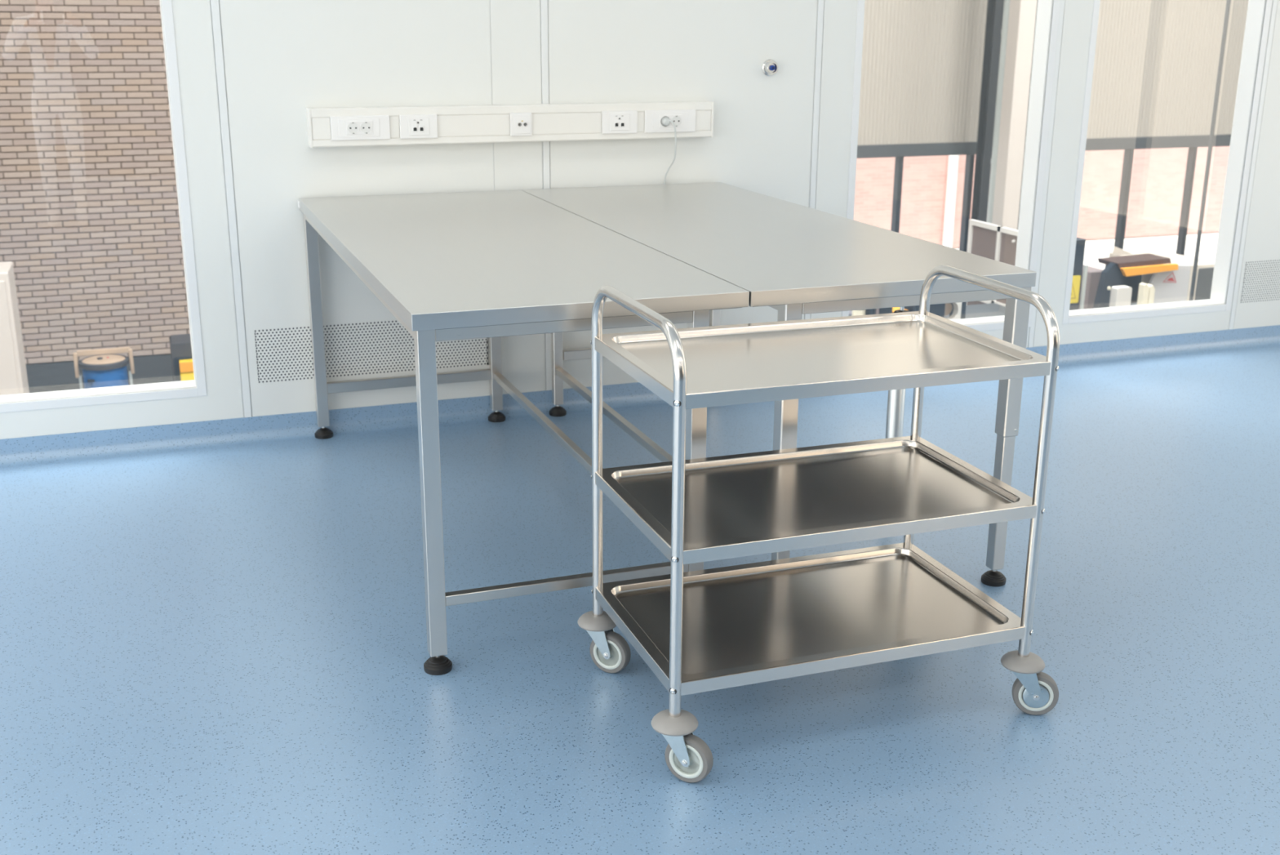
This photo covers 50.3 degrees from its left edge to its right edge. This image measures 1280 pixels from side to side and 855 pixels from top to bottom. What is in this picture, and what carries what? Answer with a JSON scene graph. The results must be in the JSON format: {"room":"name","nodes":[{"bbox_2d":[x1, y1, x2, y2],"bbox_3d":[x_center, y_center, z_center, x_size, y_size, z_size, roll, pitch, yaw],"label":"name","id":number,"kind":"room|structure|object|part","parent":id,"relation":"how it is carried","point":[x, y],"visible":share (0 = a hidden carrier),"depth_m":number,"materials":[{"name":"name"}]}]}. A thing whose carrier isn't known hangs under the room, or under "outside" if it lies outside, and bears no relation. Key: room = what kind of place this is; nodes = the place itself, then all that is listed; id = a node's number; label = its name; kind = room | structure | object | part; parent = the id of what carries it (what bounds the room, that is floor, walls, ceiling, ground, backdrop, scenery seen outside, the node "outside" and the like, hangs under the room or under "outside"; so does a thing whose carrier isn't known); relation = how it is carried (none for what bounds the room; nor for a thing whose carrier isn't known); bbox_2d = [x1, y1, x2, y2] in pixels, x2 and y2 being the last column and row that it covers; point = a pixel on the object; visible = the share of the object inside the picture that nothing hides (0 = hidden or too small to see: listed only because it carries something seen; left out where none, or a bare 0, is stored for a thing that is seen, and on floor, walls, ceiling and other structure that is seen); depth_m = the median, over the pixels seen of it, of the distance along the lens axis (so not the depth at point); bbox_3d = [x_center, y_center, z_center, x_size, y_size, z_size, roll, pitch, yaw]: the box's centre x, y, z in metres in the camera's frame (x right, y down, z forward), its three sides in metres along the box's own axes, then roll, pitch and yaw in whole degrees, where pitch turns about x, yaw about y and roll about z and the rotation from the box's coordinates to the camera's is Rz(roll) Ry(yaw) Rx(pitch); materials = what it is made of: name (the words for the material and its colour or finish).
{"room":"laboratory cleanroom","nodes":[
{"label":"laboratory cleanroom","id":0,"kind":"room"},
{"bbox_2d":[0,0,190,392],"bbox_3d":[-5.184,-4.159,12.350,14.200,8.700,0.210,-6,18,-19],"label":"brick wall","id":1,"kind":"structure","parent":0,"point":[91,233],"depth_m":12.82,"materials":[{"name":"brown brick"}]},
{"bbox_2d":[0,346,1279,854],"bbox_3d":[1.173,1.173,1.503,9.100,0.120,8.600,-6,18,-19],"label":"floor","id":2,"kind":"structure","parent":0,"point":[220,651],"depth_m":3.24,"materials":[{"name":"blue plastic"}]},
{"bbox_2d":[297,190,749,675],"bbox_3d":[-0.473,-0.146,4.112,0.806,0.867,2.033,-6,18,-19],"label":"work table","id":3,"kind":"object","parent":2,"relation":"on","point":[492,265],"visible":0.74,"depth_m":3.43,"materials":[{"name":"silver metal"}]},
{"bbox_3d":[-1.156,-0.384,4.872,0.040,0.786,0.040,-6,18,-19],"label":"leg","id":4,"kind":"part","parent":3,"relation":"part of","materials":[{"name":"silver metal"}]},
{"bbox_3d":[-0.476,0.156,3.108,0.040,0.786,0.040,-6,18,-19],"label":"leg","id":5,"kind":"part","parent":3,"relation":"part of","materials":[{"name":"silver metal"}]},
{"bbox_3d":[-0.545,-0.446,5.088,0.040,0.786,0.040,-6,18,-19],"label":"leg","id":6,"kind":"part","parent":3,"relation":"part of","materials":[{"name":"silver metal"}]},
{"bbox_2d":[297,190,749,330],"bbox_3d":[-0.468,-0.542,3.990,0.802,0.038,2.023,-6,18,-19],"label":"countertop","id":7,"kind":"structure","parent":3,"relation":"on","point":[438,260],"depth_m":3.57,"materials":[{"name":"silver metal"}]},
{"bbox_3d":[0.135,0.094,3.325,0.040,0.786,0.040,-6,18,-19],"label":"leg","id":8,"kind":"part","parent":3,"relation":"part of","materials":[{"name":"silver metal"}]},
{"bbox_2d":[521,182,1036,586],"bbox_3d":[0.288,-0.223,4.382,0.810,0.867,2.028,-6,18,-19],"label":"work table","id":9,"kind":"object","parent":2,"relation":"on","point":[793,260],"visible":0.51,"depth_m":3.75,"materials":[{"name":"silver metal"}]},
{"bbox_3d":[-0.318,-0.299,5.218,0.036,0.432,0.036,-6,18,-19],"label":"leg","id":10,"kind":"part","parent":9,"relation":"part of","materials":[{"name":"silver metal"}]},
{"bbox_3d":[0.297,-0.361,5.436,0.036,0.432,0.036,-6,18,-19],"label":"leg","id":11,"kind":"part","parent":9,"relation":"part of","materials":[{"name":"silver metal"}]},
{"bbox_2d":[521,182,1036,306],"bbox_3d":[0.288,-0.619,4.258,0.801,0.038,2.023,-6,18,-19],"label":"countertop","id":12,"kind":"structure","parent":9,"relation":"on","point":[780,251],"depth_m":3.87,"materials":[{"name":"silver metal"}]},
{"bbox_3d":[0.360,0.240,3.459,0.036,0.432,0.036,-6,18,-19],"label":"leg","id":13,"kind":"part","parent":9,"relation":"part of","materials":[{"name":"silver metal"}]},
{"bbox_3d":[0.363,-0.113,3.353,0.046,0.404,0.046,-6,18,-19],"label":"leg","id":14,"kind":"part","parent":9,"relation":"part of","materials":[{"name":"silver metal"}]},
{"bbox_3d":[0.975,0.178,3.677,0.036,0.432,0.036,-6,18,-19],"label":"leg","id":15,"kind":"part","parent":9,"relation":"part of","materials":[{"name":"silver metal"}]},
{"bbox_3d":[0.977,-0.175,3.570,0.046,0.404,0.046,-6,18,-19],"label":"leg","id":16,"kind":"part","parent":9,"relation":"part of","materials":[{"name":"silver metal"}]},
{"bbox_2d":[577,264,1059,782],"bbox_3d":[0.394,0.158,3.008,0.950,0.938,0.621,-6,18,-19],"label":"trolley","id":17,"kind":"object","parent":2,"relation":"on","point":[730,626],"visible":1,"depth_m":2.97,"materials":[{"name":"silver metal"}]},
{"bbox_3d":[-0.012,0.130,2.860,0.025,0.802,0.531,-6,18,-19],"label":"tube frame","id":18,"kind":"part","parent":17,"relation":"part of","materials":[{"name":"silver metal"}]},
{"bbox_2d":[595,542,1025,695],"bbox_3d":[0.375,0.414,3.090,0.843,0.030,0.523,-6,18,-19],"label":"shelf","id":19,"kind":"object","parent":17,"relation":"attached to","point":[746,624],"depth_m":3.06,"materials":[{"name":"silver metal"}]},
{"bbox_2d":[595,435,1036,564],"bbox_3d":[0.377,0.143,3.008,0.843,0.030,0.523,-6,18,-19],"label":"shelf","id":20,"kind":"object","parent":17,"relation":"attached to","point":[743,504],"depth_m":2.98,"materials":[{"name":"silver metal"}]},
{"bbox_2d":[594,311,1050,408],"bbox_3d":[0.379,-0.157,2.917,0.843,0.030,0.523,-6,18,-19],"label":"shelf","id":21,"kind":"object","parent":17,"relation":"attached to","point":[735,364],"depth_m":2.88,"materials":[{"name":"silver metal"}]},
{"bbox_3d":[0.766,0.054,3.126,0.025,0.802,0.531,-6,18,-19],"label":"tube frame","id":22,"kind":"part","parent":17,"relation":"part of","materials":[{"name":"silver metal"}]},
{"bbox_2d":[0,0,1279,439],"bbox_3d":[-0.330,-1.394,4.985,9.084,2.750,0.102,-6,18,-19],"label":"wall","id":23,"kind":"structure","parent":0,"point":[250,72],"depth_m":4.96,"materials":[{"name":"white paint"}]},
{"bbox_2d":[0,0,207,413],"bbox_3d":[-1.996,-1.088,4.436,0.945,2.101,0.103,-6,18,-19],"label":"window","id":24,"kind":"structure","parent":23,"relation":"in","point":[197,387],"depth_m":4.70,"materials":[{"name":"white metal"}]},
{"bbox_3d":[-1.953,-1.231,4.410,1.093,2.750,0.100,-6,18,-19],"label":"wall panel","id":25,"kind":"part","parent":23,"relation":"part of","materials":[{"name":"white paint"}]},
{"bbox_3d":[-0.981,-1.329,4.755,0.917,2.750,0.100,-6,18,-19],"label":"wall panel","id":26,"kind":"part","parent":23,"relation":"part of","materials":[{"name":"white paint"}]},
{"bbox_2d":[252,318,488,385],"bbox_3d":[-0.979,-0.298,5.035,0.873,0.219,0.035,-6,18,-19],"label":"air vent","id":27,"kind":"object","parent":23,"relation":"in","point":[282,354],"visible":0.74,"depth_m":5.00,"materials":[{"name":"grey metal"}]},
{"bbox_2d":[306,101,713,147],"bbox_3d":[-0.435,-1.102,4.938,1.504,0.132,0.074,-6,18,-19],"label":"power strip","id":28,"kind":"object","parent":23,"relation":"attached to","point":[337,126],"depth_m":4.89,"materials":[{"name":"white plastic"}]},
{"bbox_3d":[-0.973,-1.036,4.716,0.140,0.062,0.002,-6,18,-19],"label":"module frame","id":29,"kind":"part","parent":28,"relation":"part of","materials":[{"name":"white plastic"}]},
{"bbox_3d":[-0.969,-1.038,4.723,0.203,0.082,0.011,-6,18,-19],"label":"socket plate","id":30,"kind":"part","parent":28,"relation":"part of","materials":[{"name":"white plastic"}]},
{"bbox_3d":[-0.778,-1.058,4.791,0.133,0.082,0.011,-6,18,-19],"label":"socket plate","id":31,"kind":"part","parent":28,"relation":"part of","materials":[{"name":"white plastic"}]},
{"bbox_3d":[-0.776,-1.056,4.785,0.073,0.059,0.002,-6,18,-19],"label":"module frame","id":32,"kind":"part","parent":28,"relation":"part of","materials":[{"name":"white plastic"}]},
{"bbox_3d":[-0.429,-1.093,4.914,0.081,0.082,0.011,-6,18,-19],"label":"socket plate","id":33,"kind":"part","parent":28,"relation":"part of","materials":[{"name":"white plastic"}]},
{"bbox_3d":[-0.424,-1.091,4.910,0.063,0.066,0.002,-6,18,-19],"label":"module frame","id":34,"kind":"part","parent":28,"relation":"part of","materials":[{"name":"white plastic"}]},
{"bbox_3d":[-0.076,-1.129,5.040,0.137,0.082,0.011,-6,18,-19],"label":"socket plate","id":35,"kind":"part","parent":28,"relation":"part of","materials":[{"name":"white plastic"}]},
{"bbox_3d":[-0.073,-1.127,5.034,0.077,0.059,0.002,-6,18,-19],"label":"module frame","id":36,"kind":"part","parent":28,"relation":"part of","materials":[{"name":"white plastic"}]},
{"bbox_2d":[660,116,676,184],"bbox_3d":[0.096,-0.871,5.192,0.060,0.621,0.100,-6,18,-19],"label":"power cable","id":37,"kind":"object","parent":28,"relation":"attached to","point":[666,122],"visible":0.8,"depth_m":5.09,"materials":[{"name":"grey plastic"}]},
{"bbox_3d":[0.113,-1.148,5.107,0.203,0.082,0.011,-6,18,-19],"label":"socket plate","id":38,"kind":"part","parent":28,"relation":"part of","materials":[{"name":"white plastic"}]},
{"bbox_3d":[0.113,-1.146,5.101,0.140,0.062,0.002,-6,18,-19],"label":"module frame","id":39,"kind":"part","parent":28,"relation":"part of","materials":[{"name":"white plastic"}]},
{"bbox_3d":[-0.462,-1.381,4.939,0.183,2.750,0.100,-6,18,-19],"label":"wall panel","id":40,"kind":"part","parent":23,"relation":"part of","materials":[{"name":"white paint"}]},
{"bbox_2d":[0,324,1279,468],"bbox_3d":[-0.303,-0.099,5.303,9.100,0.087,0.060,-6,18,-19],"label":"baseboard","id":41,"kind":"structure","parent":23,"relation":"attached to","point":[21,451],"depth_m":5.08,"materials":[{"name":"blue plastic"}]},
{"bbox_3d":[0.159,-1.444,5.159,1.079,2.750,0.100,-6,18,-19],"label":"wall panel","id":42,"kind":"part","parent":23,"relation":"part of","materials":[{"name":"white paint"}]},
{"bbox_2d":[762,59,777,75],"bbox_3d":[0.505,-1.382,5.237,0.062,0.062,0.034,-6,18,-19],"label":"outlet","id":43,"kind":"object","parent":23,"relation":"attached to","point":[770,67],"visible":1,"depth_m":5.23,"materials":[{"name":"silver metal"}]},
{"bbox_3d":[1.201,-1.549,5.529,1.081,2.750,0.100,-6,18,-19],"label":"wall panel","id":44,"kind":"part","parent":23,"relation":"part of","materials":[{"name":"white paint"}]},
{"bbox_2d":[841,0,1060,331],"bbox_3d":[1.270,-1.418,5.594,0.941,2.101,0.103,-6,18,-19],"label":"window","id":45,"kind":"structure","parent":23,"relation":"in","point":[1042,33],"depth_m":5.76,"materials":[{"name":"white metal"}]},
{"bbox_3d":[2.248,-1.655,5.900,1.089,2.750,0.100,-6,18,-19],"label":"wall panel","id":46,"kind":"part","parent":23,"relation":"part of","materials":[{"name":"white paint"}]},
{"bbox_2d":[1062,0,1272,324],"bbox_3d":[2.312,-1.523,5.963,0.944,2.101,0.103,-6,18,-19],"label":"window","id":47,"kind":"structure","parent":23,"relation":"in","point":[1255,9],"depth_m":6.16,"materials":[{"name":"white metal"}]},
{"bbox_3d":[3.360,-1.768,6.294,1.219,2.750,0.100,-6,18,-19],"label":"wall panel","id":48,"kind":"part","parent":23,"relation":"part of","materials":[{"name":"white paint"}]},
{"bbox_2d":[1239,257,1279,304],"bbox_3d":[3.212,-0.722,6.521,0.873,0.219,0.035,-6,18,-19],"label":"air vent","id":49,"kind":"object","parent":23,"relation":"in","point":[1261,277],"visible":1,"depth_m":6.40,"materials":[{"name":"grey metal"}]},
{"bbox_2d":[857,0,1248,145],"bbox_3d":[6.090,-5.177,16.334,9.800,3.325,0.100,-6,18,-19],"label":"window blind","id":50,"kind":"object","parent":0,"point":[1156,63],"visible":0.51,"depth_m":16.25,"materials":[{"name":"grey fabric"}]},
{"bbox_2d":[857,134,1231,255],"bbox_3d":[6.078,-2.348,17.174,9.800,2.575,0.180,-6,18,-19],"label":"window","id":51,"kind":"structure","parent":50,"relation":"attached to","point":[1128,144],"depth_m":16.61,"materials":[{"name":"grey metal"}]},
{"bbox_3d":[2.832,0.692,11.865,28.000,0.200,8.890,-6,18,-19],"label":"floor","id":52,"kind":"structure","parent":0,"visible":0},
{"bbox_2d":[0,261,29,395],"bbox_3d":[-5.030,-0.155,10.457,0.610,2.140,0.512,-6,18,-19],"label":"locker","id":53,"kind":"object","parent":52,"relation":"on","point":[13,372],"visible":0.36,"depth_m":10.19,"materials":[{"name":"white"}]},
{"bbox_3d":[-4.944,-0.115,10.224,0.550,1.960,0.012,-6,18,-19],"label":"door","id":54,"kind":"part","parent":53,"relation":"part of","materials":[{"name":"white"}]},
{"bbox_2d":[72,346,134,388],"bbox_3d":[-4.675,-0.113,12.012,0.482,1.160,0.420,-6,18,-19],"label":"barrel","id":55,"kind":"object","parent":52,"relation":"on","point":[104,368],"visible":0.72,"depth_m":11.79,"materials":[{"name":"blue paint"}]},
{"bbox_3d":[-4.864,-0.024,11.956,0.024,0.900,0.040,-6,18,-19],"label":"cart post","id":56,"kind":"part","parent":55,"relation":"part of","materials":[{"name":"white metal"}]},
{"bbox_3d":[-4.728,-0.405,11.733,0.060,0.020,0.034,-6,18,-19],"label":"label plate","id":57,"kind":"part","parent":55,"relation":"part of","materials":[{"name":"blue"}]},
{"bbox_3d":[-4.670,-0.585,11.864,0.360,0.028,0.360,-6,18,-19],"label":"lid","id":58,"kind":"part","parent":55,"relation":"part of","materials":[{"name":"beige"}]},
{"bbox_3d":[-4.479,-0.063,12.092,0.024,0.900,0.040,-6,18,-19],"label":"cart post","id":59,"kind":"part","parent":55,"relation":"part of","materials":[{"name":"white metal"}]},
{"bbox_2d":[168,333,194,381],"bbox_3d":[-3.832,-0.141,11.899,0.405,1.290,0.460,-6,18,-19],"label":"machine","id":60,"kind":"object","parent":52,"relation":"on","point":[180,344],"visible":0.22,"depth_m":11.59,"materials":[{"name":"grey"}]},
{"bbox_2d":[848,302,1005,318],"bbox_3d":[1.982,0.193,9.763,1.600,1.965,0.700,-6,18,-19],"label":"workbench","id":61,"kind":"object","parent":52,"relation":"on","point":[992,309],"visible":0.13,"depth_m":9.79,"materials":[{"name":"grey metal"}]},
{"bbox_2d":[851,309,865,315],"bbox_3d":[1.470,-0.770,9.159,0.094,0.220,0.094,-6,18,-19],"label":"canister","id":62,"kind":"object","parent":61,"relation":"on","point":[862,312],"visible":0.1,"depth_m":9.12,"materials":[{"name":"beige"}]},
{"bbox_2d":[865,307,892,315],"bbox_3d":[1.602,-0.782,9.203,0.150,0.220,0.166,-6,18,-19],"label":"instrument case","id":63,"kind":"object","parent":61,"relation":"on","point":[884,310],"visible":0.06,"depth_m":9.13,"materials":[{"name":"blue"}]},
{"bbox_2d":[892,306,908,312],"bbox_3d":[1.731,-0.746,9.256,0.116,0.122,0.148,-6,18,-19],"label":"storage bin","id":64,"kind":"object","parent":61,"relation":"on","point":[894,308],"visible":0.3,"depth_m":9.23,"materials":[{"name":"yellow"}]},
{"bbox_2d":[904,303,945,317],"bbox_3d":[1.940,-0.826,9.334,0.250,0.232,0.180,-6,18,-19],"label":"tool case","id":65,"kind":"object","parent":61,"relation":"on","point":[939,309],"visible":0.05,"depth_m":9.27,"materials":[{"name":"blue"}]},
{"bbox_2d":[944,302,961,319],"bbox_3d":[2.130,-0.830,9.407,0.135,0.200,0.122,-6,18,-19],"label":"tape dispenser","id":66,"kind":"object","parent":61,"relation":"on","point":[956,314],"visible":0.38,"depth_m":9.40,"materials":[{"name":"white paint"}]},
{"bbox_2d":[949,302,966,319],"bbox_3d":[2.213,-0.855,9.474,0.070,0.210,0.102,-6,18,-19],"label":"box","id":67,"kind":"object","parent":61,"relation":"on","point":[963,304],"visible":0.27,"depth_m":9.45,"materials":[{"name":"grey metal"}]},
{"bbox_2d":[970,0,1004,222],"bbox_3d":[4.001,-4.152,15.453,0.260,7.000,0.260,-6,18,-19],"label":"window frame","id":68,"kind":"structure","parent":52,"relation":"on","point":[994,16],"depth_m":15.59,"materials":[{"name":"grey metal"}]},
{"bbox_2d":[966,219,1017,306],"bbox_3d":[2.968,-0.541,11.573,0.046,2.330,0.870,-6,18,-19],"label":"guard","id":69,"kind":"object","parent":52,"relation":"on","point":[988,240],"visible":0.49,"depth_m":11.37,"materials":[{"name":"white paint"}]},
{"bbox_3d":[2.827,-0.655,11.947,0.040,2.330,0.040,-6,18,-19],"label":"post","id":70,"kind":"part","parent":69,"relation":"part of","materials":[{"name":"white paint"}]},
{"bbox_3d":[2.899,-0.646,11.746,0.008,2.150,0.375,-6,18,-19],"label":"tinted panel","id":71,"kind":"part","parent":69,"relation":"part of","materials":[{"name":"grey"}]},
{"bbox_3d":[2.974,-1.043,11.422,0.040,0.040,0.790,-6,18,-19],"label":"rail","id":72,"kind":"part","parent":69,"relation":"part of","materials":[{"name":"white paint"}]},
{"bbox_3d":[2.978,-1.637,11.242,0.040,0.040,0.790,-6,18,-19],"label":"rail","id":73,"kind":"part","parent":69,"relation":"part of","materials":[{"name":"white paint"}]},
{"bbox_3d":[2.970,-0.541,11.574,0.040,2.330,0.040,-6,18,-19],"label":"post","id":74,"kind":"part","parent":69,"relation":"part of","materials":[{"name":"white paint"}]},
{"bbox_3d":[3.043,-0.532,11.374,0.008,2.150,0.375,-6,18,-19],"label":"tinted panel","id":75,"kind":"part","parent":69,"relation":"part of","materials":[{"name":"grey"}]},
{"bbox_2d":[986,0,1009,223],"bbox_3d":[4.022,-4.006,15.060,0.116,6.950,0.116,-6,18,-19],"label":"vertical pipe","id":76,"kind":"object","parent":52,"relation":"on","point":[1006,2],"visible":0.32,"depth_m":15.17,"materials":[{"name":"white metal"}]},
{"bbox_2d":[991,0,1038,230],"bbox_3d":[4.111,-3.946,14.778,0.227,7.000,0.200,-6,18,-19],"label":"column","id":77,"kind":"structure","parent":52,"relation":"on","point":[1022,13],"depth_m":14.85,"materials":[{"name":"cream painted plaster"}]},
{"bbox_2d":[1069,237,1088,310],"bbox_3d":[2.964,-0.175,10.101,0.318,2.485,0.370,-6,18,-19],"label":"tall cabinet","id":78,"kind":"object","parent":52,"relation":"on","point":[1080,243],"visible":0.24,"depth_m":9.70,"materials":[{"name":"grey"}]},
{"bbox_3d":[3.164,-0.052,10.021,0.020,2.300,0.020,-6,18,-19],"label":"edge post","id":79,"kind":"part","parent":78,"relation":"part of","materials":[{"name":"white metal"}]},
{"bbox_2d":[1109,285,1132,306],"bbox_3d":[3.495,-0.013,10.216,0.240,2.115,0.240,-6,18,-19],"label":"control box","id":80,"kind":"object","parent":52,"relation":"on","point":[1120,295],"visible":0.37,"depth_m":9.89,"materials":[{"name":"white paint"}]},
{"bbox_2d":[1078,246,1214,309],"bbox_3d":[4.149,-0.511,11.776,1.170,2.170,0.800,-6,18,-19],"label":"machine","id":81,"kind":"object","parent":52,"relation":"on","point":[1170,273],"visible":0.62,"depth_m":11.30,"materials":[{"name":"grey metal"}]},
{"bbox_3d":[3.762,-0.405,11.771,0.170,1.965,0.300,-6,18,-19],"label":"motor","id":82,"kind":"part","parent":81,"relation":"part of","materials":[{"name":"grey metal"}]},
{"bbox_3d":[4.075,-0.427,11.739,0.380,2.030,0.040,-6,18,-19],"label":"panel","id":83,"kind":"part","parent":81,"relation":"part of","materials":[{"name":"blue"}]},
{"bbox_3d":[4.355,-0.365,11.527,0.432,2.038,0.030,-6,18,-19],"label":"plate","id":84,"kind":"part","parent":81,"relation":"part of","materials":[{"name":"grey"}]},
{"bbox_3d":[4.686,-0.392,11.646,0.271,2.025,0.030,-6,18,-19],"label":"door frame","id":85,"kind":"part","parent":81,"relation":"part of","materials":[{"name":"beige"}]},
{"bbox_2d":[1189,0,1231,300],"bbox_3d":[3.584,-2.035,8.472,0.100,7.000,0.100,-6,18,-19],"label":"suspension rod","id":86,"kind":"object","parent":52,"relation":"on","point":[1228,2],"visible":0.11,"depth_m":8.55,"materials":[{"name":"grey metal"}]},
{"bbox_3d":[4.063,-0.147,11.297,0.290,1.752,0.240,-6,18,-19],"label":"table","id":87,"kind":"object","parent":52,"relation":"on","visible":0},
{"bbox_2d":[1137,282,1149,305],"bbox_3d":[4.037,-1.066,10.927,0.052,0.185,0.060,-6,18,-19],"label":"bracket","id":88,"kind":"object","parent":87,"relation":"on","point":[1143,293],"visible":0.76,"depth_m":10.91,"materials":[{"name":"beige plastic"}]},
{"bbox_2d":[1147,284,1155,303],"bbox_3d":[4.093,-1.058,10.952,0.052,0.185,0.060,-6,18,-19],"label":"bracket","id":89,"kind":"object","parent":87,"relation":"on","point":[1152,290],"visible":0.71,"depth_m":10.92,"materials":[{"name":"beige"}]},
{"label":"outside","id":90,"kind":"structure","parent":0,"visible":0},
{"bbox_2d":[848,231,1218,314],"bbox_3d":[10.258,-9.360,45.167,70.000,0.180,50.750,-6,18,-19],"label":"ground","id":91,"kind":"structure","parent":90,"point":[1095,249],"depth_m":24.94,"materials":[{"name":"white concrete"}]},
{"bbox_2d":[853,146,1229,248],"bbox_3d":[11.623,-8.389,29.572,30.000,7.000,8.210,-6,18,-19],"label":"brick building","id":92,"kind":"structure","parent":91,"relation":"on","point":[933,186],"depth_m":25.23,"materials":[{"name":"brick"}]}
]}

